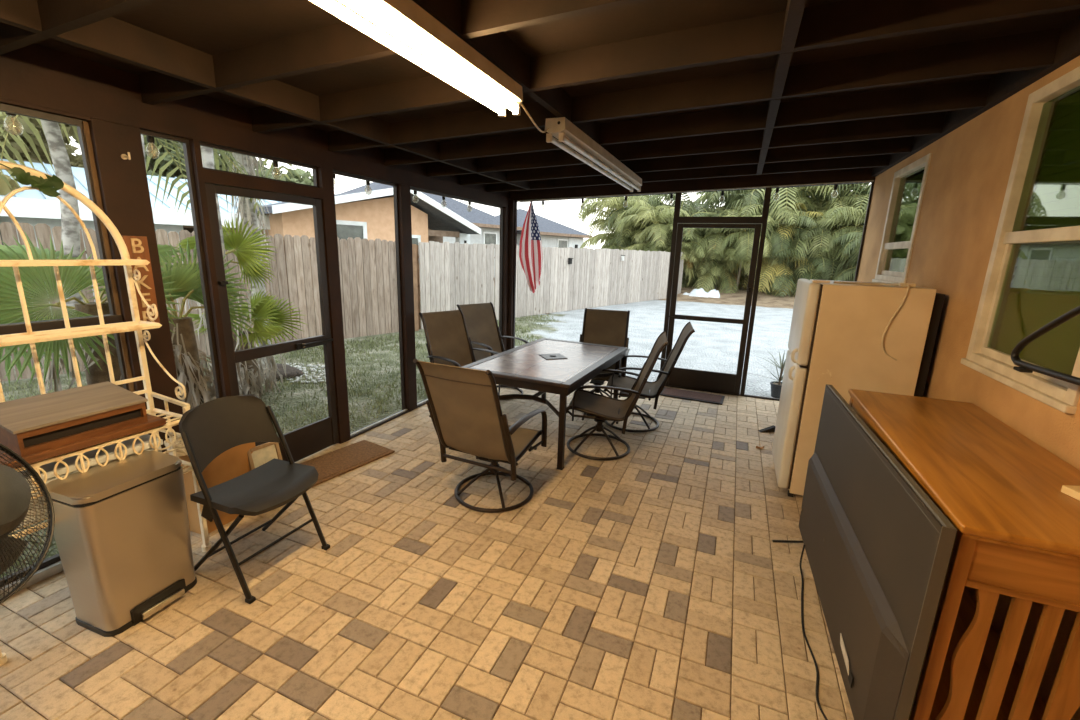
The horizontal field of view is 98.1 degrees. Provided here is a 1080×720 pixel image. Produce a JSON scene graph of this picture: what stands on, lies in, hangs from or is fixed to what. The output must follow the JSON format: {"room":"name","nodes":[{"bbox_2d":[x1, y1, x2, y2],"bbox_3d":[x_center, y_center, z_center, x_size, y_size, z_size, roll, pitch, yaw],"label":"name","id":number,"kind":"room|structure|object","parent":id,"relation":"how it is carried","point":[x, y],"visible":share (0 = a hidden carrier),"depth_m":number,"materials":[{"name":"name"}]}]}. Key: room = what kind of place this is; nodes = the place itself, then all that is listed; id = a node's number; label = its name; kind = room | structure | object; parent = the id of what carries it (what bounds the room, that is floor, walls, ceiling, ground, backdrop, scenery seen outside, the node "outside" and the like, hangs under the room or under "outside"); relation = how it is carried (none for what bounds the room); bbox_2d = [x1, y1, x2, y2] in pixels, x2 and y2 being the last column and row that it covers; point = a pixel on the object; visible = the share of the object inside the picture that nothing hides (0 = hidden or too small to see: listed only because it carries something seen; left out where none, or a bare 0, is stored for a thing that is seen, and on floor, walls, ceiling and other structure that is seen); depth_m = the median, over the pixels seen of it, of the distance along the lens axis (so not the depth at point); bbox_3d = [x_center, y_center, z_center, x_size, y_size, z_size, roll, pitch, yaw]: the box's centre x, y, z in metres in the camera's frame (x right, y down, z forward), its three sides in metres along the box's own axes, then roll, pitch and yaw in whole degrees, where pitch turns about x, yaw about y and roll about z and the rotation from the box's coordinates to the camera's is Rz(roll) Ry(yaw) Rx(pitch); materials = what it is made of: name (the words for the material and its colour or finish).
{"room":"screened porch","nodes":[
{"label":"screened porch","id":0,"kind":"room"},
{"bbox_2d":[0,44,516,598],"bbox_3d":[-1.947,-0.382,3.252,0.167,2.530,7.910,7,14,22],"label":"wall","id":1,"kind":"structure","parent":0,"point":[36,77],"depth_m":2.63,"materials":[{"name":"brown paint"}]},
{"bbox_2d":[3,112,15,129],"bbox_3d":[-2.427,-1.084,2.132,0.064,0.067,0.048,7,14,22],"label":"string lights","id":2,"kind":"object","parent":1,"relation":"attached to","point":[9,114],"depth_m":2.14,"materials":[{"name":"rubber"}]},
{"bbox_2d":[3,112,23,134],"bbox_3d":[-2.419,-1.102,2.148,0.064,0.134,0.062,7,14,22],"label":"bulb","id":3,"kind":"object","parent":2,"relation":"attached to","point":[9,114],"depth_m":2.14,"materials":[{"name":"clear glass"}]},
{"bbox_2d":[0,103,134,586],"bbox_3d":[-2.638,0.062,1.759,0.065,2.197,1.810,7,14,22],"label":"window","id":4,"kind":"structure","parent":1,"relation":"in","point":[115,316],"depth_m":2.37,"materials":[{"name":"brown wood"}]},
{"bbox_2d":[121,152,130,159],"bbox_3d":[-2.146,-1.058,2.435,0.051,0.037,0.028,7,14,22],"label":"wall hook","id":5,"kind":"object","parent":1,"relation":"attached to","point":[123,156],"visible":1,"depth_m":2.43,"materials":[{"name":"white plastic"}]},
{"bbox_2d":[122,236,159,322],"bbox_3d":[-2.185,-0.423,2.576,0.018,0.500,0.110,7,14,22],"label":"letter sign","id":6,"kind":"object","parent":1,"relation":"attached to","point":[137,246],"visible":0.67,"depth_m":2.57,"materials":[{"name":"brown wood"}]},
{"bbox_2d":[146,135,154,153],"bbox_3d":[-2.208,-1.210,2.641,0.064,0.090,0.038,7,14,22],"label":"string lights","id":7,"kind":"object","parent":1,"relation":"attached to","point":[150,139],"depth_m":2.64,"materials":[{"name":"rubber"}]},
{"bbox_2d":[145,135,159,158],"bbox_3d":[-2.201,-1.213,2.658,0.064,0.134,0.062,7,14,22],"label":"bulb","id":8,"kind":"object","parent":7,"relation":"attached to","point":[150,139],"depth_m":2.64,"materials":[{"name":"clear glass"}]},
{"bbox_2d":[140,129,221,398],"bbox_3d":[-2.160,-0.167,2.891,0.030,2.262,0.270,7,14,22],"label":"window","id":9,"kind":"structure","parent":1,"relation":"in","point":[186,147],"depth_m":2.88,"materials":[{"name":"brown metal"}]},
{"bbox_2d":[200,142,318,187],"bbox_3d":[-1.893,-1.313,3.208,0.030,0.158,0.890,7,14,22],"label":"window","id":10,"kind":"structure","parent":1,"relation":"in","point":[315,174],"depth_m":3.19,"materials":[{"name":"clear glass"}]},
{"bbox_2d":[189,139,350,443],"bbox_3d":[-1.899,-0.295,3.478,0.090,2.262,1.040,7,14,22],"label":"door frame","id":11,"kind":"structure","parent":1,"relation":"attached to","point":[325,192],"depth_m":3.42,"materials":[{"name":"brown paint"}]},
{"bbox_2d":[205,183,338,461],"bbox_3d":[-1.884,-0.175,3.453,0.076,2.010,0.880,7,14,22],"label":"door","id":12,"kind":"structure","parent":1,"relation":"in","point":[307,440],"depth_m":3.60,"materials":[{"name":"brown metal"}]},
{"bbox_2d":[271,161,277,176],"bbox_3d":[-1.912,-1.358,3.337,0.064,0.107,0.057,7,14,22],"label":"string lights","id":13,"kind":"object","parent":1,"relation":"attached to","point":[275,164],"depth_m":3.35,"materials":[{"name":"rubber"}]},
{"bbox_2d":[271,161,277,176],"bbox_3d":[-1.897,-1.369,3.370,0.064,0.134,0.062,7,14,22],"label":"bulb","id":14,"kind":"object","parent":13,"relation":"attached to","point":[275,164],"depth_m":3.35,"materials":[{"name":"clear glass"}]},
{"bbox_2d":[333,171,408,438],"bbox_3d":[-1.533,-0.478,4.313,0.066,2.262,0.820,7,14,22],"label":"window","id":15,"kind":"structure","parent":1,"relation":"in","point":[404,410],"depth_m":4.58,"materials":[{"name":"brown metal"}]},
{"bbox_2d":[410,187,503,407],"bbox_3d":[-0.925,-0.789,5.738,0.066,2.262,2.060,7,14,22],"label":"window","id":16,"kind":"structure","parent":1,"relation":"in","point":[419,404],"depth_m":6.43,"materials":[{"name":"brown metal"}]},
{"bbox_2d":[1,278,795,577],"bbox_3d":[6.919,-3.665,23.864,86.000,0.381,74.000,7,14,22],"label":"ground","id":17,"kind":"structure","parent":0,"point":[713,346],"depth_m":9.12,"materials":[{"name":"grey concrete"}]},
{"bbox_2d":[0,172,20,194],"bbox_3d":[-13.131,-4.141,7.977,4.885,7.501,5.627,12,17,39],"label":"tree","id":18,"kind":"object","parent":17,"relation":"on","point":[5,189],"visible":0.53,"depth_m":9.46,"materials":[{"name":"green plant"}]},
{"bbox_2d":[0,112,83,167],"bbox_3d":[-16.694,-5.461,13.175,6.476,7.521,6.590,7,14,22],"label":"tree","id":19,"kind":"object","parent":17,"relation":"on","point":[75,161],"visible":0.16,"depth_m":13.28,"materials":[{"name":"green plant"}]},
{"bbox_2d":[0,231,187,392],"bbox_3d":[-3.205,0.053,3.341,1.368,1.874,1.100,-5,14,-26],"label":"fan palm","id":20,"kind":"object","parent":17,"relation":"on","point":[91,351],"visible":0.41,"depth_m":2.96,"materials":[{"name":"green plant"}]},
{"bbox_2d":[0,112,268,345],"bbox_3d":[-4.385,-1.267,4.330,3.684,3.936,3.542,7,14,22],"label":"palm","id":21,"kind":"object","parent":17,"relation":"on","point":[70,232],"visible":0.19,"depth_m":4.42,"materials":[{"name":"green plant"}]},
{"bbox_2d":[0,159,279,311],"bbox_3d":[-16.519,-2.804,9.565,9.160,3.760,19.600,12,17,39],"label":"house","id":22,"kind":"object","parent":17,"relation":"on","point":[33,207],"visible":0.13,"depth_m":11.35,"materials":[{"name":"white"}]},
{"bbox_2d":[141,134,145,166],"bbox_3d":[-3.090,-1.758,3.744,3.709,5.231,3.718,7,14,22],"label":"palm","id":23,"kind":"object","parent":17,"relation":"on","point":[142,137],"visible":0.02,"depth_m":3.64,"materials":[{"name":"green plant"}]},
{"bbox_2d":[0,111,305,393],"bbox_3d":[-3.033,-1.268,4.440,3.780,3.974,3.851,7,14,22],"label":"palm","id":24,"kind":"object","parent":17,"relation":"on","point":[206,152],"visible":0.06,"depth_m":4.35,"materials":[{"name":"green plant"}]},
{"bbox_2d":[70,133,235,178],"bbox_3d":[-15.383,-7.113,18.662,5.051,8.343,6.332,7,14,22],"label":"tree","id":25,"kind":"object","parent":17,"relation":"on","point":[167,158],"visible":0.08,"depth_m":17.82,"materials":[{"name":"green plant"}]},
{"bbox_2d":[85,238,256,411],"bbox_3d":[-2.805,0.002,3.642,0.984,1.862,1.092,7,14,22],"label":"fan palm","id":26,"kind":"object","parent":17,"relation":"on","point":[189,368],"visible":0.37,"depth_m":3.48,"materials":[{"name":"green plant"}]},
{"bbox_2d":[0,222,398,381],"bbox_3d":[-8.153,-0.287,3.888,0.180,2.000,16.244,12,17,39],"label":"wooden fence","id":27,"kind":"object","parent":17,"relation":"on","point":[368,275],"visible":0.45,"depth_m":8.32,"materials":[{"name":"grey wood"}]},
{"bbox_2d":[174,216,276,389],"bbox_3d":[-3.213,-0.436,4.973,1.089,2.089,0.764,1,13,-1],"label":"fan palm","id":28,"kind":"object","parent":17,"relation":"on","point":[246,255],"visible":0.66,"depth_m":4.71,"materials":[{"name":"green plant"}]},
{"bbox_2d":[182,289,307,397],"bbox_3d":[-3.432,-0.155,5.409,1.229,1.336,1.146,2,13,2],"label":"fan palm","id":29,"kind":"object","parent":17,"relation":"on","point":[265,310],"visible":0.56,"depth_m":5.36,"materials":[{"name":"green plant"}]},
{"bbox_2d":[235,156,313,185],"bbox_3d":[-13.506,-7.137,23.402,5.130,6.368,4.798,7,14,22],"label":"tree","id":30,"kind":"object","parent":17,"relation":"on","point":[309,181],"visible":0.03,"depth_m":23.03,"materials":[{"name":"green plant"}]},
{"bbox_2d":[0,314,557,577],"bbox_3d":[-2.756,-0.189,8.234,5.482,0.087,12.054,7,14,22],"label":"grass","id":31,"kind":"structure","parent":17,"relation":"on","point":[350,343],"depth_m":6.16,"materials":[{"name":"green plant"}]},
{"bbox_2d":[258,364,303,379],"bbox_3d":[-3.693,0.141,6.540,0.851,0.156,0.498,7,14,22],"label":"mound","id":32,"kind":"object","parent":17,"relation":"on","point":[291,372],"visible":0.39,"depth_m":6.39,"materials":[{"name":"grey stone"}]},
{"bbox_2d":[225,152,273,379],"bbox_3d":[-3.586,-2.203,5.895,3.643,5.100,3.646,7,14,22],"label":"palm","id":33,"kind":"object","parent":32,"relation":"on","point":[245,207],"visible":0.12,"depth_m":5.77,"materials":[{"name":"green plant"}]},
{"bbox_2d":[274,363,325,383],"bbox_3d":[-3.428,0.173,6.666,1.515,0.042,0.931,7,14,22],"label":"pebbles","id":34,"kind":"object","parent":17,"relation":"on","point":[298,379],"visible":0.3,"depth_m":6.57,"materials":[{"name":"grey gravel"}]},
{"bbox_2d":[228,188,480,298],"bbox_3d":[-7.660,-4.230,17.133,8.760,3.640,7.100,12,17,39],"label":"house","id":35,"kind":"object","parent":17,"relation":"on","point":[369,215],"visible":0.37,"depth_m":14.39,"materials":[{"name":"paint"}]},
{"bbox_2d":[412,244,418,330],"bbox_3d":[-2.710,-1.531,10.053,0.120,1.860,0.120,12,17,39],"label":"fence post","id":36,"kind":"object","parent":17,"relation":"on","point":[414,252],"visible":0.48,"depth_m":10.01,"materials":[{"name":"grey wood"}]},
{"bbox_2d":[340,182,522,277],"bbox_3d":[-8.924,-8.462,30.252,10.040,5.900,12.100,12,17,39],"label":"house","id":37,"kind":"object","parent":17,"relation":"on","point":[489,224],"visible":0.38,"depth_m":29.62,"materials":[{"name":"white paint"}]},
{"bbox_2d":[496,209,590,247],"bbox_3d":[-1.558,-9.434,37.398,8.040,5.000,8.400,12,17,39],"label":"house","id":38,"kind":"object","parent":17,"relation":"on","point":[552,233],"visible":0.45,"depth_m":35.67,"materials":[{"name":"white paint"}]},
{"bbox_2d":[416,241,683,328],"bbox_3d":[1.733,-2.641,15.346,0.180,1.994,13.727,12,17,39],"label":"wooden fence","id":39,"kind":"object","parent":17,"relation":"on","point":[450,275],"visible":0.8,"depth_m":13.51,"materials":[{"name":"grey wood"}]},
{"bbox_2d":[577,195,682,249],"bbox_3d":[5.045,-6.368,25.358,6.175,5.389,6.529,4,13,11],"label":"palm","id":40,"kind":"object","parent":17,"relation":"on","point":[611,203],"visible":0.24,"depth_m":24.66,"materials":[{"name":"green plant"}]},
{"bbox_2d":[598,192,723,275],"bbox_3d":[6.352,-5.751,24.980,6.347,6.108,7.374,2,13,0],"label":"palm","id":41,"kind":"object","parent":17,"relation":"on","point":[685,203],"visible":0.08,"depth_m":23.04,"materials":[{"name":"green plant"}]},
{"bbox_2d":[615,200,720,287],"bbox_3d":[5.978,-5.109,22.093,4.940,4.312,5.223,5,14,16],"label":"palm","id":42,"kind":"object","parent":17,"relation":"on","point":[648,213],"visible":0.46,"depth_m":20.98,"materials":[{"name":"green plant"}]},
{"bbox_2d":[636,208,749,289],"bbox_3d":[7.914,-4.902,23.022,6.009,4.977,5.172,10,16,33],"label":"palm","id":43,"kind":"object","parent":17,"relation":"on","point":[685,275],"visible":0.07,"depth_m":21.57,"materials":[{"name":"green plant"}]},
{"bbox_2d":[682,288,719,297],"bbox_3d":[6.836,-2.862,19.988,1.650,0.415,0.630,7,14,22],"label":"heap","id":44,"kind":"object","parent":17,"relation":"on","point":[700,292],"visible":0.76,"depth_m":19.74,"materials":[{"name":"white"}]},
{"bbox_2d":[683,205,801,292],"bbox_3d":[8.812,-4.761,20.952,4.940,4.312,5.223,-11,18,-43],"label":"palm","id":45,"kind":"object","parent":17,"relation":"on","point":[729,255],"visible":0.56,"depth_m":20.14,"materials":[{"name":"green plant"}]},
{"bbox_2d":[681,188,814,288],"bbox_3d":[9.789,-5.447,23.199,8.194,6.787,7.052,-5,15,-28],"label":"palm","id":46,"kind":"object","parent":17,"relation":"on","point":[731,200],"visible":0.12,"depth_m":21.18,"materials":[{"name":"green plant"}]},
{"bbox_2d":[747,351,785,398],"bbox_3d":[3.144,0.081,6.179,1.059,0.804,0.885,7,14,22],"label":"potted spiky plant","id":47,"kind":"object","parent":17,"relation":"on","point":[776,386],"visible":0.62,"depth_m":6.15,"materials":[{"name":"plant"}]},
{"bbox_2d":[714,203,825,294],"bbox_3d":[10.388,-4.640,21.317,4.879,4.595,4.957,7,14,21],"label":"palm","id":48,"kind":"object","parent":17,"relation":"on","point":[802,205],"visible":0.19,"depth_m":19.57,"materials":[{"name":"green plant"}]},
{"bbox_2d":[700,183,865,261],"bbox_3d":[11.588,-6.062,22.817,7.834,6.467,7.410,-2,14,-17],"label":"palm","id":49,"kind":"object","parent":17,"relation":"on","point":[810,188],"visible":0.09,"depth_m":19.48,"materials":[{"name":"green plant"}]},
{"bbox_2d":[726,209,857,297],"bbox_3d":[11.254,-4.153,20.512,5.736,4.751,4.937,10,15,32],"label":"palm","id":50,"kind":"object","parent":17,"relation":"on","point":[775,240],"visible":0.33,"depth_m":19.22,"materials":[{"name":"green plant"}]},
{"bbox_2d":[768,194,868,295],"bbox_3d":[12.670,-4.567,19.785,5.745,4.743,5.434,14,18,43],"label":"palm","id":51,"kind":"object","parent":17,"relation":"on","point":[855,216],"visible":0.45,"depth_m":18.76,"materials":[{"name":"green plant"}]},
{"bbox_2d":[771,183,870,291],"bbox_3d":[13.483,-5.037,21.595,7.287,7.013,8.467,2,13,1],"label":"palm","id":52,"kind":"object","parent":17,"relation":"on","point":[856,188],"visible":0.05,"depth_m":19.85,"materials":[{"name":"green plant"}]},
{"bbox_2d":[820,223,862,280],"bbox_3d":[13.839,-3.546,18.221,5.736,4.751,4.937,-5,15,-27],"label":"palm","id":53,"kind":"object","parent":17,"relation":"on","point":[844,236],"visible":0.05,"depth_m":17.97,"materials":[{"name":"green plant"}]},
{"bbox_2d":[0,380,853,719],"bbox_3d":[-0.032,1.118,2.758,4.305,0.063,7.902,7,14,22],"label":"floor","id":54,"kind":"structure","parent":0,"point":[652,582],"depth_m":2.28,"materials":[{"name":"beige concrete"}]},
{"bbox_2d":[0,444,54,603],"bbox_3d":[-1.732,0.767,1.338,0.511,1.166,0.504,-9,17,-38],"label":"pedestal fan","id":55,"kind":"object","parent":54,"relation":"on","point":[15,490],"visible":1,"depth_m":1.42,"materials":[{"name":"metal"}]},
{"bbox_2d":[0,160,211,665],"bbox_3d":[-2.137,0.159,2.093,0.351,1.988,0.866,7,14,22],"label":"rack","id":56,"kind":"object","parent":54,"relation":"on","point":[136,325],"visible":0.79,"depth_m":2.23,"materials":[{"name":"beige metal"}]},
{"bbox_2d":[0,164,63,196],"bbox_3d":[-2.211,-0.768,1.973,0.045,0.135,0.321,7,14,23],"label":"sprig","id":57,"kind":"object","parent":56,"relation":"hanging from","point":[49,186],"visible":1,"depth_m":2.04,"materials":[{"name":"green plant"}]},
{"bbox_2d":[0,259,149,266],"bbox_3d":[-2.196,-0.414,1.995,0.168,0.026,0.862,7,14,22],"label":"shelf","id":58,"kind":"object","parent":56,"relation":"attached to","point":[125,262],"depth_m":2.08,"materials":[{"name":"beige metal"}]},
{"bbox_2d":[0,320,161,346],"bbox_3d":[-2.196,-0.105,2.062,0.188,0.026,0.862,7,14,22],"label":"shelf","id":59,"kind":"object","parent":56,"relation":"attached to","point":[28,337],"depth_m":2.15,"materials":[{"name":"beige metal"}]},
{"bbox_2d":[0,414,165,467],"bbox_3d":[-2.151,0.357,2.090,0.325,0.030,0.695,7,14,22],"label":"shelf board","id":60,"kind":"object","parent":56,"relation":"on","point":[153,421],"visible":0.44,"depth_m":2.07,"materials":[{"name":"brown wood"}]},
{"bbox_2d":[0,381,147,456],"bbox_3d":[-2.133,0.250,2.122,0.304,0.162,0.470,7,14,21],"label":"bread box","id":61,"kind":"object","parent":60,"relation":"on","point":[38,423],"visible":0.98,"depth_m":2.06,"materials":[{"name":"brown wood"}]},
{"bbox_2d":[18,434,162,526],"bbox_3d":[-2.151,0.533,2.192,0.274,0.200,0.574,8,14,26],"label":"shelf","id":62,"kind":"object","parent":56,"relation":"on","point":[70,461],"visible":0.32,"depth_m":2.12,"materials":[{"name":"beige metal"}]},
{"bbox_2d":[14,408,181,471],"bbox_3d":[-2.145,0.374,2.145,0.328,0.026,0.862,7,14,22],"label":"shelf","id":63,"kind":"object","parent":56,"relation":"attached to","point":[151,411],"depth_m":2.18,"materials":[{"name":"beige paint"}]},
{"bbox_2d":[11,460,192,537],"bbox_3d":[-2.153,0.639,2.207,0.328,0.026,0.862,7,14,22],"label":"shelf","id":64,"kind":"object","parent":56,"relation":"attached to","point":[185,463],"depth_m":1.98,"materials":[{"name":"metal"}]},
{"bbox_2d":[43,451,196,636],"bbox_3d":[-1.886,0.826,2.160,0.317,0.672,0.414,6,14,19],"label":"trash can","id":65,"kind":"object","parent":54,"relation":"on","point":[122,537],"visible":0.94,"depth_m":2.05,"materials":[{"name":"silver metal"}]},
{"bbox_2d":[167,442,255,533],"bbox_3d":[-1.995,0.736,2.902,0.220,0.504,0.382,6,14,20],"label":"cardboard box","id":66,"kind":"object","parent":54,"relation":"on","point":[232,463],"visible":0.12,"depth_m":2.79,"materials":[{"name":"brown cardboard"}]},
{"bbox_2d":[164,436,186,456],"bbox_3d":[-2.030,0.483,2.683,0.158,0.084,0.193,7,14,22],"label":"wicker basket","id":67,"kind":"object","parent":66,"relation":"on","point":[179,452],"visible":0.2,"depth_m":2.62,"materials":[{"name":"beige wicker"}]},
{"bbox_2d":[179,394,329,603],"bbox_3d":[-1.482,0.659,2.438,0.527,0.893,0.488,7,14,22],"label":"folding chair","id":68,"kind":"object","parent":54,"relation":"on","point":[209,429],"visible":1,"depth_m":2.39,"materials":[{"name":"black metal"}]},
{"bbox_2d":[255,442,267,445],"bbox_3d":[-1.990,0.678,3.264,0.098,0.458,0.300,7,14,22],"label":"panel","id":69,"kind":"object","parent":54,"relation":"on","point":[256,443],"visible":0.02,"depth_m":3.29,"materials":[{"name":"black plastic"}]},
{"bbox_2d":[247,442,281,470],"bbox_3d":[-1.766,0.754,3.060,0.124,0.412,0.200,9,15,29],"label":"picture frame","id":70,"kind":"object","parent":54,"relation":"on","point":[262,454],"visible":0.33,"depth_m":3.04,"materials":[{"name":"beige wood"}]},
{"bbox_2d":[252,444,277,467],"bbox_3d":[-1.768,0.755,3.061,0.098,0.365,0.154,9,15,29],"label":"print","id":71,"kind":"object","parent":70,"relation":"attached to","point":[262,454],"depth_m":3.04},
{"bbox_2d":[300,440,394,486],"bbox_3d":[-1.599,0.806,3.724,0.400,0.018,0.780,10,15,31],"label":"mat","id":72,"kind":"object","parent":54,"relation":"on","point":[333,464],"visible":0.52,"depth_m":3.75,"materials":[{"name":"brown fabric"}]},
{"bbox_2d":[419,309,497,366],"bbox_3d":[-0.784,0.050,4.829,0.789,1.041,0.625,13,17,41],"label":"swivel chair","id":73,"kind":"object","parent":54,"relation":"on","point":[448,340],"visible":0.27,"depth_m":4.95,"materials":[{"name":"brown fabric"}]},
{"bbox_2d":[413,359,546,512],"bbox_3d":[-0.360,0.457,3.126,0.625,1.041,0.789,8,14,25],"label":"swivel chair","id":74,"kind":"object","parent":54,"relation":"on","point":[463,404],"visible":1,"depth_m":2.90,"materials":[{"name":"brown fabric"}]},
{"bbox_2d":[457,302,528,399],"bbox_3d":[-0.545,-0.124,5.613,0.789,1.041,0.625,14,18,43],"label":"swivel chair","id":75,"kind":"object","parent":54,"relation":"on","point":[483,330],"visible":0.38,"depth_m":5.75,"materials":[{"name":"brown fabric"}]},
{"bbox_2d":[462,338,627,469],"bbox_3d":[0.113,0.313,4.505,1.000,0.731,1.670,8,14,24],"label":"patio table","id":76,"kind":"object","parent":54,"relation":"on","point":[543,365],"visible":0.77,"depth_m":4.08,"materials":[{"name":"brown tile"}]},
{"bbox_2d":[579,308,629,396],"bbox_3d":[0.683,-0.013,5.291,0.625,1.041,0.789,5,13,14],"label":"swivel chair","id":77,"kind":"object","parent":54,"relation":"on","point":[604,327],"visible":0.44,"depth_m":5.48,"materials":[{"name":"brown fabric"}]},
{"bbox_2d":[566,331,667,460],"bbox_3d":[0.643,0.278,4.026,0.789,1.041,0.625,5,13,12],"label":"swivel chair","id":78,"kind":"object","parent":54,"relation":"on","point":[600,408],"visible":0.95,"depth_m":4.03,"materials":[{"name":"brown fabric"}]},
{"bbox_2d":[604,322,694,432],"bbox_3d":[1.060,0.144,4.660,0.789,1.041,0.625,5,13,13],"label":"swivel chair","id":79,"kind":"object","parent":54,"relation":"on","point":[651,390],"visible":0.77,"depth_m":4.65,"materials":[{"name":"brown fabric"}]},
{"bbox_2d":[660,387,724,404],"bbox_3d":[1.868,0.435,5.773,0.740,0.018,0.360,8,14,25],"label":"mat","id":80,"kind":"object","parent":54,"relation":"on","point":[670,392],"visible":0.93,"depth_m":5.73,"materials":[{"name":"brown fabric"}]},
{"bbox_2d":[758,425,775,431],"bbox_3d":[2.260,0.684,4.667,0.160,0.055,0.050,0,13,-9],"label":"wedge","id":81,"kind":"object","parent":54,"relation":"on","point":[771,428],"visible":0.93,"depth_m":4.65,"materials":[{"name":"rubber"}]},
{"bbox_2d":[772,279,945,496],"bbox_3d":[2.207,0.199,3.435,0.773,1.556,0.716,7,14,22],"label":"refrigerator","id":82,"kind":"object","parent":54,"relation":"on","point":[844,335],"visible":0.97,"depth_m":3.07,"materials":[{"name":"beige metal"}]},
{"bbox_2d":[772,384,957,719],"bbox_3d":[1.286,0.786,2.056,0.234,0.982,1.736,6,14,20],"label":"television","id":83,"kind":"object","parent":54,"relation":"on","point":[879,550],"visible":1,"depth_m":1.70,"materials":[{"name":"grey plastic"}]},
{"bbox_2d":[848,389,1079,719],"bbox_3d":[1.679,0.816,1.961,0.549,0.987,1.490,7,14,22],"label":"wooden cabinet","id":84,"kind":"object","parent":54,"relation":"on","point":[1018,536],"visible":0.59,"depth_m":1.39,"materials":[{"name":"brown wood"}]},
{"bbox_2d":[929,589,1044,719],"bbox_3d":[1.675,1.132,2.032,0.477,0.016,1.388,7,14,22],"label":"wooden slats","id":85,"kind":"object","parent":84,"relation":"attached to","point":[967,608],"depth_m":1.75,"materials":[{"name":"brown wood"}]},
{"bbox_2d":[1011,305,1079,385],"bbox_3d":[1.725,0.029,1.418,0.180,0.792,1.110,7,14,22],"label":"frame","id":86,"kind":"object","parent":84,"relation":"on","point":[1024,366],"visible":1,"depth_m":1.74,"materials":[{"name":"black metal"}]},
{"bbox_2d":[1061,485,1079,500],"bbox_3d":[1.692,0.423,1.415,0.090,0.024,0.140,2,13,2],"label":"wood block","id":87,"kind":"object","parent":84,"relation":"on","point":[1073,491],"visible":1,"depth_m":1.46,"materials":[{"name":"brown wood"}]},
{"bbox_2d":[0,0,1079,191],"bbox_3d":[-0.142,-1.466,2.417,4.800,0.337,8.220,7,14,22],"label":"ceiling","id":88,"kind":"structure","parent":0,"point":[671,89],"depth_m":2.27,"materials":[{"name":"brown paint"}]},
{"bbox_2d":[310,0,548,132],"bbox_3d":[-0.503,-1.086,1.468,0.132,0.129,2.982,7,14,22],"label":"strip light","id":89,"kind":"object","parent":88,"relation":"attached to","point":[405,20],"visible":1,"depth_m":1.66,"materials":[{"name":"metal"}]},
{"bbox_2d":[519,202,542,292],"bbox_3d":[-0.136,-1.635,6.695,0.404,1.347,0.143,7,14,22],"label":"flag","id":90,"kind":"object","parent":88,"relation":"hanging from","point":[530,247],"visible":0.96,"depth_m":6.72,"materials":[{"name":"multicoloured fabric"}]},
{"bbox_2d":[545,117,641,191],"bbox_3d":[0.554,-1.616,3.893,0.132,0.129,2.422,7,14,22],"label":"strip light","id":91,"kind":"object","parent":88,"relation":"attached to","point":[561,128],"visible":1,"depth_m":3.29,"materials":[{"name":"metal"}]},
{"bbox_2d":[509,167,874,201],"bbox_3d":[1.524,-2.140,5.739,4.330,0.345,0.104,7,14,22],"label":"ceiling beam","id":92,"kind":"structure","parent":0,"point":[854,175],"depth_m":5.51,"materials":[{"name":"brown paint"}]},
{"bbox_2d":[513,191,676,369],"bbox_3d":[0.628,-0.976,6.350,2.169,2.439,0.030,7,14,22],"label":"window","id":93,"kind":"structure","parent":92,"relation":"in","point":[673,191],"depth_m":6.36,"materials":[{"name":"brown metal"}]},
{"bbox_2d":[525,183,859,206],"bbox_3d":[1.611,-2.002,5.823,4.100,0.282,0.062,7,14,22],"label":"string lights","id":94,"kind":"object","parent":92,"relation":"attached to","point":[836,185],"visible":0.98,"depth_m":5.73,"materials":[{"name":"rubber"}]},
{"bbox_2d":[665,223,761,393],"bbox_3d":[2.087,-0.622,5.802,0.945,2.051,0.062,7,14,22],"label":"door","id":95,"kind":"structure","parent":92,"relation":"in","point":[681,377],"depth_m":5.86,"materials":[{"name":"brown metal"}]},
{"bbox_2d":[661,187,769,395],"bbox_3d":[2.102,-0.818,5.772,1.011,2.477,0.060,7,14,22],"label":"door frame","id":96,"kind":"structure","parent":92,"relation":"attached to","point":[677,220],"depth_m":5.67,"materials":[{"name":"brown metal"}]},
{"bbox_2d":[678,186,766,217],"bbox_3d":[2.129,-1.851,5.518,0.945,0.345,0.030,7,14,22],"label":"window","id":97,"kind":"structure","parent":92,"relation":"in","point":[761,186],"depth_m":5.51,"materials":[{"name":"brown metal"}]},
{"bbox_2d":[743,180,874,400],"bbox_3d":[3.018,-0.720,5.386,0.988,2.513,0.030,7,14,22],"label":"window","id":98,"kind":"structure","parent":92,"relation":"in","point":[872,183],"depth_m":5.33,"materials":[{"name":"brown metal"}]},
{"bbox_2d":[857,55,1079,719],"bbox_3d":[2.074,0.024,1.637,0.200,2.800,7.932,7,14,22],"label":"wall","id":99,"kind":"structure","parent":0,"point":[970,166],"depth_m":2.64,"materials":[{"name":"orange paint"}]},
{"bbox_2d":[872,153,931,282],"bbox_3d":[3.098,-1.135,3.912,0.210,1.050,0.980,7,14,22],"label":"window","id":100,"kind":"structure","parent":99,"relation":"in","point":[903,245],"depth_m":4.08,"materials":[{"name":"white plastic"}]},
{"bbox_2d":[961,66,1079,413],"bbox_3d":[2.250,-0.547,1.972,0.210,1.410,1.013,7,14,22],"label":"window","id":101,"kind":"structure","parent":99,"relation":"in","point":[1045,286],"depth_m":2.17,"materials":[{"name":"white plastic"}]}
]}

